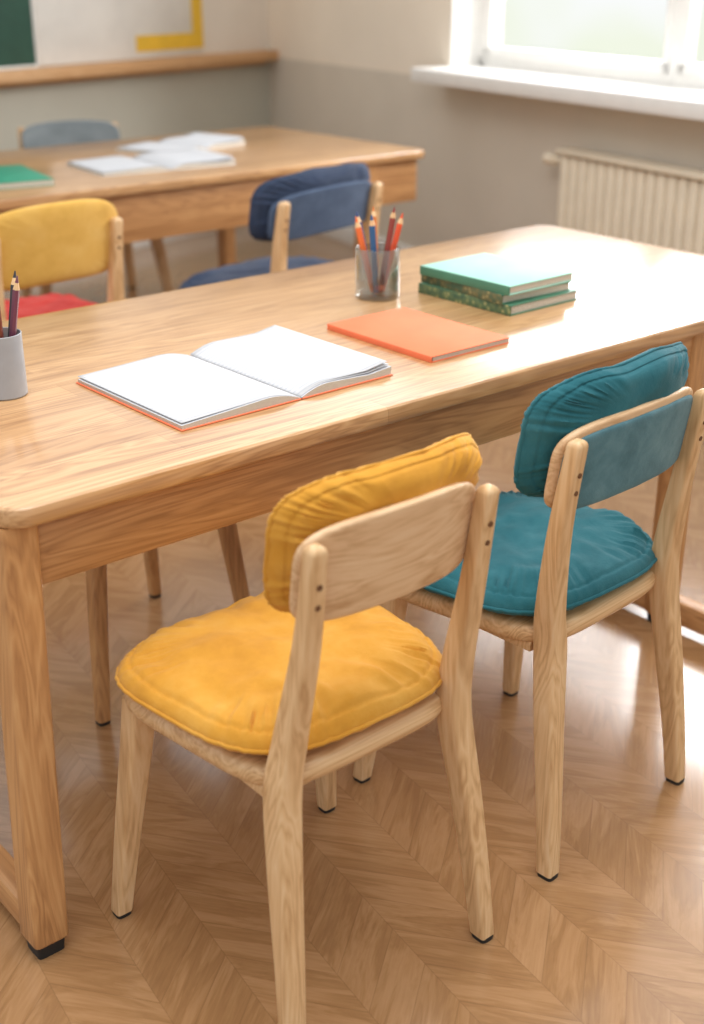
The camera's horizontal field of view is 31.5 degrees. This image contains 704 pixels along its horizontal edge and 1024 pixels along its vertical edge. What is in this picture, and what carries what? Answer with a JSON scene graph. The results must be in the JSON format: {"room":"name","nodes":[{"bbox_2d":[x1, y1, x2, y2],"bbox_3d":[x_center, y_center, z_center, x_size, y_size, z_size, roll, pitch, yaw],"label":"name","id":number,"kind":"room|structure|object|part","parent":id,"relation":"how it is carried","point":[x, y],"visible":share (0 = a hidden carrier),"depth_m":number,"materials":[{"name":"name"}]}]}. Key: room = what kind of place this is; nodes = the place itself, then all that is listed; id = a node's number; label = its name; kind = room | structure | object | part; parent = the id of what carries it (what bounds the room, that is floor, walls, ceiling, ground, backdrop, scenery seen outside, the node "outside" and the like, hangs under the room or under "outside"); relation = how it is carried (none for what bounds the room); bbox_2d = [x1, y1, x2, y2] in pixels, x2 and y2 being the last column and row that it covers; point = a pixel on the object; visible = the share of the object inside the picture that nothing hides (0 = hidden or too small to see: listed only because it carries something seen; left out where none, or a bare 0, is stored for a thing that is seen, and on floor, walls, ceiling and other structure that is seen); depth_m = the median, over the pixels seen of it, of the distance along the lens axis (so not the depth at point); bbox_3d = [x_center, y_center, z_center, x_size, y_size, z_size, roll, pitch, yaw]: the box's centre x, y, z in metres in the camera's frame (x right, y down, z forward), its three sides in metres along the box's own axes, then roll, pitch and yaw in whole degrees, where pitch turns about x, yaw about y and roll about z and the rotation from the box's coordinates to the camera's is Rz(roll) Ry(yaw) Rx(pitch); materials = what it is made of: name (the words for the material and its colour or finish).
{"room":"classroom","nodes":[
{"label":"classroom","id":0,"kind":"room"},
{"bbox_2d":[0,0,270,150],"bbox_3d":[-2.385,-2.217,5.209,0.301,2.800,6.600,16,28,33],"label":"wall","id":1,"kind":"structure","parent":0,"point":[164,104],"depth_m":7.02,"materials":[{"name":"paint"}]},
{"bbox_2d":[0,0,38,69],"bbox_3d":[-2.150,-2.394,5.175,0.029,1.157,2.044,16,28,33],"label":"chalkboard","id":2,"kind":"object","parent":1,"relation":"attached to","point":[18,37],"visible":1,"depth_m":6.02,"materials":[{"name":"green paint"}]},
{"bbox_2d":[33,0,203,65],"bbox_3d":[-1.193,-2.900,6.401,0.019,1.100,1.190,16,28,33],"label":"poster","id":3,"kind":"object","parent":1,"relation":"attached to","point":[67,31],"visible":1,"depth_m":6.51,"materials":[{"name":"paper"}]},
{"bbox_2d":[0,50,278,87],"bbox_3d":[-2.156,-1.793,5.347,0.121,0.082,5.700,16,28,33],"label":"trim","id":4,"kind":"structure","parent":1,"relation":"attached to","point":[9,78],"depth_m":6.55,"materials":[{"name":"brown wood"}]},
{"bbox_2d":[132,230,216,249],"bbox_3d":[-2.255,-0.942,5.662,0.026,0.100,5.900,16,28,33],"label":"baseboard","id":5,"kind":"structure","parent":1,"relation":"attached to","point":[141,244],"depth_m":7.17,"materials":[{"name":"white paint"}]},
{"bbox_2d":[0,225,703,1023],"bbox_3d":[-0.189,0.290,3.087,9.000,0.100,11.000,-19,30,-36],"label":"floor","id":6,"kind":"structure","parent":0,"point":[617,937],"depth_m":2.24,"materials":[{"name":"brown wood"}]},
{"bbox_2d":[0,199,124,320],"bbox_3d":[-0.961,-0.505,3.700,0.489,0.868,0.573,22,32,40],"label":"chair","id":7,"kind":"object","parent":6,"relation":"on","point":[49,243],"visible":0.44,"depth_m":3.44,"materials":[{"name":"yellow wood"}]},
{"bbox_3d":[-0.967,-0.366,3.454,0.082,0.794,0.097,-22,32,-40],"label":"leg","id":8,"kind":"part","parent":7,"relation":"part of","materials":[{"name":"brown wood"}]},
{"bbox_2d":[4,293,96,319],"bbox_3d":[-0.983,-0.561,3.698,0.429,0.087,0.557,22,32,40],"label":"seat cushion","id":9,"kind":"object","parent":7,"relation":"on","point":[51,302],"depth_m":3.77,"materials":[{"name":"red fabric"}]},
{"bbox_3d":[-0.667,-0.486,3.729,0.087,0.794,0.097,-22,32,-40],"label":"leg","id":10,"kind":"part","parent":7,"relation":"part of","materials":[{"name":"brown wood"}]},
{"bbox_2d":[18,120,172,296],"bbox_3d":[-1.208,-1.355,5.729,0.633,0.805,0.456,-12,26,-25],"label":"chair","id":11,"kind":"object","parent":6,"relation":"on","point":[55,133],"visible":0.39,"depth_m":5.76,"materials":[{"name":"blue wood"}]},
{"bbox_3d":[-1.508,-1.368,5.773,0.097,0.778,0.093,-12,26,-25],"label":"leg","id":12,"kind":"part","parent":11,"relation":"part of","materials":[{"name":"brown wood"}]},
{"bbox_3d":[-1.355,-1.065,5.540,0.059,0.409,0.125,14,27,30],"label":"leg","id":13,"kind":"part","parent":11,"relation":"part of","materials":[{"name":"brown wood"}]},
{"bbox_3d":[-1.295,-1.722,5.749,0.459,0.147,0.062,-12,26,-25],"label":"backrest","id":14,"kind":"part","parent":11,"relation":"part of","materials":[{"name":"fabric"}]},
{"bbox_3d":[-1.094,-1.456,5.975,0.091,0.778,0.093,-12,26,-25],"label":"leg","id":15,"kind":"part","parent":11,"relation":"part of","materials":[{"name":"brown wood"}]},
{"bbox_3d":[-0.885,-1.165,5.769,0.125,0.409,0.059,0,24,1],"label":"leg","id":16,"kind":"part","parent":11,"relation":"part of","materials":[{"name":"brown wood"}]},
{"bbox_2d":[85,523,249,725],"bbox_3d":[-0.508,0.114,2.789,0.418,0.462,0.452,-19,30,-36],"label":"chair legs","id":17,"kind":"object","parent":6,"relation":"on","point":[96,578],"visible":0.2,"depth_m":2.59,"materials":[{"name":"brown wood"}]},
{"bbox_3d":[-0.522,0.225,2.563,0.047,0.422,0.105,4,24,9],"label":"leg","id":18,"kind":"part","parent":17,"relation":"part of","materials":[{"name":"brown wood"}]},
{"bbox_3d":[-0.494,0.025,3.024,0.047,0.422,0.105,4,24,9],"label":"leg","id":19,"kind":"part","parent":17,"relation":"part of","materials":[{"name":"brown wood"}]},
{"bbox_3d":[-0.258,0.137,2.766,0.105,0.422,0.047,0,24,0],"label":"leg","id":20,"kind":"part","parent":17,"relation":"part of","materials":[{"name":"brown wood"}]},
{"bbox_2d":[0,126,423,267],"bbox_3d":[-0.925,-1.018,5.011,2.310,0.760,1.110,-19,30,-36],"label":"table","id":21,"kind":"object","parent":6,"relation":"on","point":[169,203],"visible":0.43,"depth_m":4.67,"materials":[{"name":"brown wood"}]},
{"bbox_2d":[0,164,53,189],"bbox_3d":[-1.254,-1.175,4.393,0.300,0.022,0.400,-13,27,-27],"label":"book","id":22,"kind":"object","parent":21,"relation":"on","point":[11,176],"visible":1,"depth_m":4.31,"materials":[{"name":"green paper"}]},
{"bbox_2d":[66,147,235,175],"bbox_3d":[-0.766,-1.337,4.758,0.546,0.028,0.353,-15,28,-31],"label":"open notebook","id":23,"kind":"object","parent":21,"relation":"on","point":[191,157],"visible":1,"depth_m":4.72,"materials":[{"name":"white paper"}]},
{"bbox_2d":[116,132,244,152],"bbox_3d":[-0.715,-1.542,5.229,0.293,0.027,0.486,16,28,33],"label":"open notebook","id":24,"kind":"object","parent":21,"relation":"on","point":[204,141],"visible":0.97,"depth_m":5.23,"materials":[{"name":"white paper"}]},
{"bbox_3d":[-0.595,-1.386,5.872,0.066,0.704,0.066,-19,30,-36],"label":"leg","id":25,"kind":"part","parent":21,"relation":"part of","materials":[{"name":"brown wood"}]},
{"bbox_3d":[0.054,-1.077,5.162,0.066,0.704,0.066,-19,30,-36],"label":"leg","id":26,"kind":"part","parent":21,"relation":"part of","materials":[{"name":"brown wood"}]},
{"bbox_2d":[178,162,382,289],"bbox_3d":[-0.242,-0.735,4.216,0.511,0.878,0.638,17,29,34],"label":"chair","id":27,"kind":"object","parent":6,"relation":"on","point":[316,200],"visible":0.56,"depth_m":3.92,"materials":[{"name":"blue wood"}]},
{"bbox_2d":[178,256,334,289],"bbox_3d":[-0.267,-0.786,4.213,0.451,0.085,0.620,17,29,34],"label":"seat cushion","id":28,"kind":"object","parent":27,"relation":"on","point":[259,266],"depth_m":4.18,"materials":[{"name":"blue fabric"}]},
{"bbox_3d":[-0.221,-0.582,3.950,0.102,0.794,0.091,17,29,34],"label":"leg","id":29,"kind":"part","parent":27,"relation":"part of","materials":[{"name":"brown wood"}]},
{"bbox_2d":[248,162,370,241],"bbox_3d":[-0.101,-0.999,3.993,0.126,0.216,0.588,17,29,34],"label":"cushion","id":30,"kind":"object","parent":27,"relation":"on","point":[316,200],"depth_m":3.88,"materials":[{"name":"blue fabric"}]},
{"bbox_3d":[-0.076,-0.965,3.974,0.068,0.150,0.517,17,29,34],"label":"backrest","id":31,"kind":"part","parent":27,"relation":"part of","materials":[{"name":"blue fabric"}]},
{"bbox_3d":[0.072,-0.732,4.294,0.102,0.794,0.092,17,29,34],"label":"leg","id":32,"kind":"part","parent":27,"relation":"part of","materials":[{"name":"brown wood"}]},
{"bbox_2d":[111,432,498,1023],"bbox_3d":[-0.081,0.280,1.899,0.469,0.868,0.464,-19,30,-36],"label":"chair","id":33,"kind":"object","parent":6,"relation":"on","point":[280,689],"visible":1,"depth_m":1.75,"materials":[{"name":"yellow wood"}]},
{"bbox_3d":[-0.350,0.473,2.001,0.078,0.417,0.078,-19,30,-36],"label":"leg","id":34,"kind":"part","parent":33,"relation":"part of","materials":[{"name":"brown wood"}]},
{"bbox_2d":[114,591,441,754],"bbox_3d":[-0.100,0.224,1.898,0.457,0.084,0.408,-19,30,-36],"label":"seat cushion","id":35,"kind":"object","parent":33,"relation":"on","point":[213,682],"depth_m":1.81,"materials":[{"name":"yellow fabric"}]},
{"bbox_3d":[-0.093,0.283,1.918,0.424,0.051,0.380,-19,30,-36],"label":"seat","id":36,"kind":"part","parent":33,"relation":"part of","materials":[{"name":"brown wood"}]},
{"bbox_3d":[-0.082,0.404,1.689,0.088,0.794,0.093,-19,30,-36],"label":"leg","id":37,"kind":"part","parent":33,"relation":"part of","materials":[{"name":"brown wood"}]},
{"bbox_3d":[-0.051,0.373,2.231,0.078,0.417,0.078,-19,30,-36],"label":"leg","id":38,"kind":"part","parent":33,"relation":"part of","materials":[{"name":"brown wood"}]},
{"bbox_2d":[262,432,481,612],"bbox_3d":[0.051,0.015,1.687,0.369,0.212,0.111,-19,30,-36],"label":"cushion","id":39,"kind":"object","parent":33,"relation":"on","point":[362,538],"depth_m":1.61,"materials":[{"name":"yellow fabric"}]},
{"bbox_3d":[0.059,0.047,1.654,0.318,0.150,0.062,-19,30,-36],"label":"backrest","id":40,"kind":"part","parent":33,"relation":"part of","materials":[{"name":"brown wood"}]},
{"bbox_3d":[0.178,0.317,1.889,0.068,0.794,0.093,-19,30,-36],"label":"leg","id":41,"kind":"part","parent":33,"relation":"part of","materials":[{"name":"brown wood"}]},
{"bbox_2d":[0,225,703,959],"bbox_3d":[0.061,-0.051,2.793,2.209,0.760,1.125,-19,30,-36],"label":"table","id":42,"kind":"object","parent":6,"relation":"on","point":[89,480],"visible":0.67,"depth_m":2.18,"materials":[{"name":"brown wood"}]},
{"bbox_3d":[-0.799,0.509,2.331,0.044,0.058,0.941,-19,30,-36],"label":"foot rail","id":43,"kind":"part","parent":42,"relation":"part of","materials":[{"name":"brown wood"}]},
{"bbox_2d":[0,327,27,400],"bbox_3d":[-0.609,-0.258,2.178,0.076,0.112,0.076,-19,30,-36],"label":"pencil cup","id":44,"kind":"object","parent":42,"relation":"on","point":[13,380],"visible":0.94,"depth_m":2.16,"materials":[{"name":"white ceramic"}]},
{"bbox_2d":[0,308,3,337],"bbox_3d":[-0.602,-0.291,2.141,0.012,0.185,0.043,-8,25,-17],"label":"pencil","id":45,"kind":"object","parent":44,"relation":"in","point":[1,327],"visible":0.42,"depth_m":2.12,"materials":[{"name":"paint"}]},
{"bbox_2d":[8,271,15,336],"bbox_3d":[-0.594,-0.315,2.173,0.012,0.204,0.046,20,30,37],"label":"pencil","id":46,"kind":"object","parent":44,"relation":"in","point":[14,275],"visible":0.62,"depth_m":2.15,"materials":[{"name":"paint"}]},
{"bbox_2d":[9,276,19,336],"bbox_3d":[-0.586,-0.306,2.152,0.047,0.205,0.012,5,24,11],"label":"pencil","id":47,"kind":"object","parent":44,"relation":"in","point":[16,289],"visible":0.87,"depth_m":2.13,"materials":[{"name":"paint"}]},
{"bbox_3d":[-0.491,0.346,1.898,0.105,0.704,0.105,-19,30,-36],"label":"leg","id":48,"kind":"part","parent":42,"relation":"part of","materials":[{"name":"brown wood"}]},
{"bbox_2d":[76,325,392,431],"bbox_3d":[-0.214,-0.256,2.277,0.466,0.028,0.348,-19,30,-37],"label":"open notebook","id":49,"kind":"object","parent":42,"relation":"on","point":[273,366],"visible":1,"depth_m":2.25,"materials":[{"name":"paper"}]},
{"bbox_2d":[355,245,399,301],"bbox_3d":[0.058,-0.542,2.828,0.100,0.114,0.100,-19,30,-36],"label":"glass jar","id":50,"kind":"object","parent":42,"relation":"on","point":[366,292],"visible":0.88,"depth_m":2.83,"materials":[{"name":"clear glass"}]},
{"bbox_2d":[355,217,372,291],"bbox_3d":[0.031,-0.577,2.801,0.052,0.173,0.013,-10,25,-21],"label":"pencil","id":51,"kind":"object","parent":50,"relation":"in","point":[358,228],"visible":1,"depth_m":2.79,"materials":[{"name":"paint"}]},
{"bbox_2d":[356,212,371,270],"bbox_3d":[0.032,-0.588,2.824,0.052,0.176,0.014,12,26,26],"label":"pencil","id":52,"kind":"object","parent":50,"relation":"in","point":[357,215],"visible":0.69,"depth_m":2.81,"materials":[{"name":"paint"}]},
{"bbox_2d":[369,214,378,292],"bbox_3d":[0.049,-0.574,2.783,0.014,0.183,0.054,6,24,14],"label":"pencil","id":53,"kind":"object","parent":50,"relation":"in","point":[372,231],"visible":1,"depth_m":2.78,"materials":[{"name":"paint"}]},
{"bbox_2d":[371,206,378,280],"bbox_3d":[0.052,-0.598,2.837,0.014,0.183,0.054,-4,24,-9],"label":"pencil","id":54,"kind":"object","parent":50,"relation":"in","point":[373,213],"visible":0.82,"depth_m":2.83,"materials":[{"name":"paint"}]},
{"bbox_2d":[379,207,395,292],"bbox_3d":[0.076,-0.583,2.782,0.015,0.199,0.058,-16,28,-32],"label":"pencil","id":55,"kind":"object","parent":50,"relation":"in","point":[393,215],"visible":1,"depth_m":2.77,"materials":[{"name":"paint"}]},
{"bbox_2d":[383,213,402,291],"bbox_3d":[0.087,-0.583,2.809,0.052,0.178,0.015,1,24,3],"label":"pencil","id":56,"kind":"object","parent":50,"relation":"in","point":[400,221],"visible":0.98,"depth_m":2.80,"materials":[{"name":"paint"}]},
{"bbox_2d":[327,307,509,362],"bbox_3d":[0.132,-0.364,2.546,0.215,0.012,0.315,-19,30,-36],"label":"closed notebook","id":57,"kind":"object","parent":42,"relation":"on","point":[416,334],"visible":1,"depth_m":2.52,"materials":[{"name":"orange paper"}]},
{"bbox_2d":[418,282,577,315],"bbox_3d":[0.332,-0.504,2.854,0.225,0.023,0.285,-19,30,-37],"label":"book","id":58,"kind":"object","parent":42,"relation":"on","point":[519,307],"visible":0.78,"depth_m":2.77,"materials":[{"name":"green paper"}]},
{"bbox_2d":[421,275,569,304],"bbox_3d":[0.325,-0.524,2.845,0.210,0.021,0.270,-17,29,-33],"label":"book","id":59,"kind":"object","parent":58,"relation":"on","point":[490,296],"visible":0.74,"depth_m":2.76,"materials":[{"name":"green paper"}]},
{"bbox_2d":[420,253,573,295],"bbox_3d":[0.326,-0.541,2.833,0.214,0.020,0.275,-19,30,-37],"label":"book","id":60,"kind":"object","parent":59,"relation":"on","point":[484,271],"visible":1,"depth_m":2.79,"materials":[{"name":"teal paper"}]},
{"bbox_3d":[0.529,0.113,3.239,0.044,0.058,1.050,-19,30,-36],"label":"foot rail","id":61,"kind":"part","parent":42,"relation":"part of","materials":[{"name":"brown wood"}]},
{"bbox_3d":[0.744,-0.080,2.875,0.060,0.704,0.060,-19,30,-36],"label":"leg","id":62,"kind":"part","parent":42,"relation":"part of","materials":[{"name":"brown wood"}]},
{"bbox_2d":[353,341,703,881],"bbox_3d":[0.328,0.107,2.263,0.483,0.895,0.464,-21,31,-40],"label":"chair","id":63,"kind":"object","parent":6,"relation":"on","point":[559,565],"visible":0.89,"depth_m":2.09,"materials":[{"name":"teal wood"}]},
{"bbox_3d":[0.055,0.322,2.345,0.105,0.419,0.055,-3,24,-7],"label":"leg","id":64,"kind":"part","parent":63,"relation":"part of","materials":[{"name":"brown wood"}]},
{"bbox_3d":[0.348,0.209,2.605,0.055,0.419,0.105,4,24,9],"label":"leg","id":65,"kind":"part","parent":63,"relation":"part of","materials":[{"name":"brown wood"}]},
{"bbox_3d":[0.315,0.121,2.285,0.437,0.051,0.380,-21,31,-40],"label":"seat","id":66,"kind":"part","parent":63,"relation":"part of","materials":[{"name":"brown wood"}]},
{"bbox_2d":[423,490,656,615],"bbox_3d":[0.308,0.059,2.264,0.470,0.084,0.408,-21,31,-40],"label":"seat cushion","id":67,"kind":"object","parent":63,"relation":"on","point":[613,561],"depth_m":2.16,"materials":[{"name":"teal fabric"}]},
{"bbox_3d":[0.333,0.245,2.047,0.069,0.798,0.093,-21,31,-40],"label":"leg","id":68,"kind":"part","parent":63,"relation":"part of","materials":[{"name":"brown wood"}]},
{"bbox_2d":[513,341,688,496],"bbox_3d":[0.432,-0.155,2.015,0.431,0.216,0.118,-21,31,-40],"label":"cushion","id":69,"kind":"object","parent":63,"relation":"on","point":[609,431],"depth_m":1.92,"materials":[{"name":"teal fabric"}]},
{"bbox_3d":[0.450,-0.111,2.006,0.377,0.151,0.062,-21,31,-40],"label":"backrest","id":70,"kind":"part","parent":63,"relation":"part of","materials":[{"name":"teal fabric"}]},
{"bbox_3d":[0.455,-0.102,2.004,0.356,0.140,0.053,-21,31,-40],"label":"upholstered panel","id":71,"kind":"part","parent":63,"relation":"part of","materials":[{"name":"teal fabric"}]},
{"bbox_3d":[0.589,0.147,2.273,0.080,0.798,0.093,-21,31,-40],"label":"leg","id":72,"kind":"part","parent":63,"relation":"part of","materials":[{"name":"brown wood"}]},
{"bbox_2d":[268,0,703,246],"bbox_3d":[1.480,-1.901,4.485,0.301,2.800,8.000,-13,27,-27],"label":"wall","id":73,"kind":"structure","parent":0,"point":[343,67],"depth_m":6.19,"materials":[{"name":"paint"}]},
{"bbox_2d":[320,227,412,253],"bbox_3d":[1.391,-0.597,4.872,0.025,0.100,7.400,-13,27,-27],"label":"baseboard","id":74,"kind":"structure","parent":73,"relation":"attached to","point":[346,235],"depth_m":7.09,"materials":[{"name":"white paint"}]},
{"bbox_2d":[411,66,703,120],"bbox_3d":[1.376,-1.511,4.633,0.500,0.062,3.530,-13,27,-27],"label":"window sill","id":75,"kind":"structure","parent":73,"relation":"attached to","point":[687,103],"depth_m":5.06,"materials":[{"name":"white paint"}]},
{"bbox_2d":[450,0,703,89],"bbox_3d":[1.437,-2.205,4.433,0.296,1.400,3.370,-13,27,-27],"label":"window","id":76,"kind":"structure","parent":73,"relation":"in","point":[476,25],"depth_m":5.44,"materials":[{"name":"white paint"}]},
{"bbox_2d":[542,147,703,254],"bbox_3d":[1.243,-1.016,4.851,0.128,0.625,1.554,-13,27,-27],"label":"radiator","id":77,"kind":"object","parent":73,"relation":"attached to","point":[605,194],"visible":0.48,"depth_m":4.93,"materials":[{"name":"metal"}]},
{"bbox_3d":[0.851,-1.506,5.332,0.051,0.051,0.060,-13,27,-27],"label":"valve knob","id":78,"kind":"part","parent":77,"relation":"part of","materials":[{"name":"plastic"}]},
{"bbox_2d":[556,147,703,180],"bbox_3d":[1.246,-1.274,4.687,0.085,0.020,1.430,-13,27,-27],"label":"grille","id":79,"kind":"object","parent":77,"relation":"attached to","point":[611,161],"depth_m":4.89,"materials":[{"name":"metal"}]}
]}

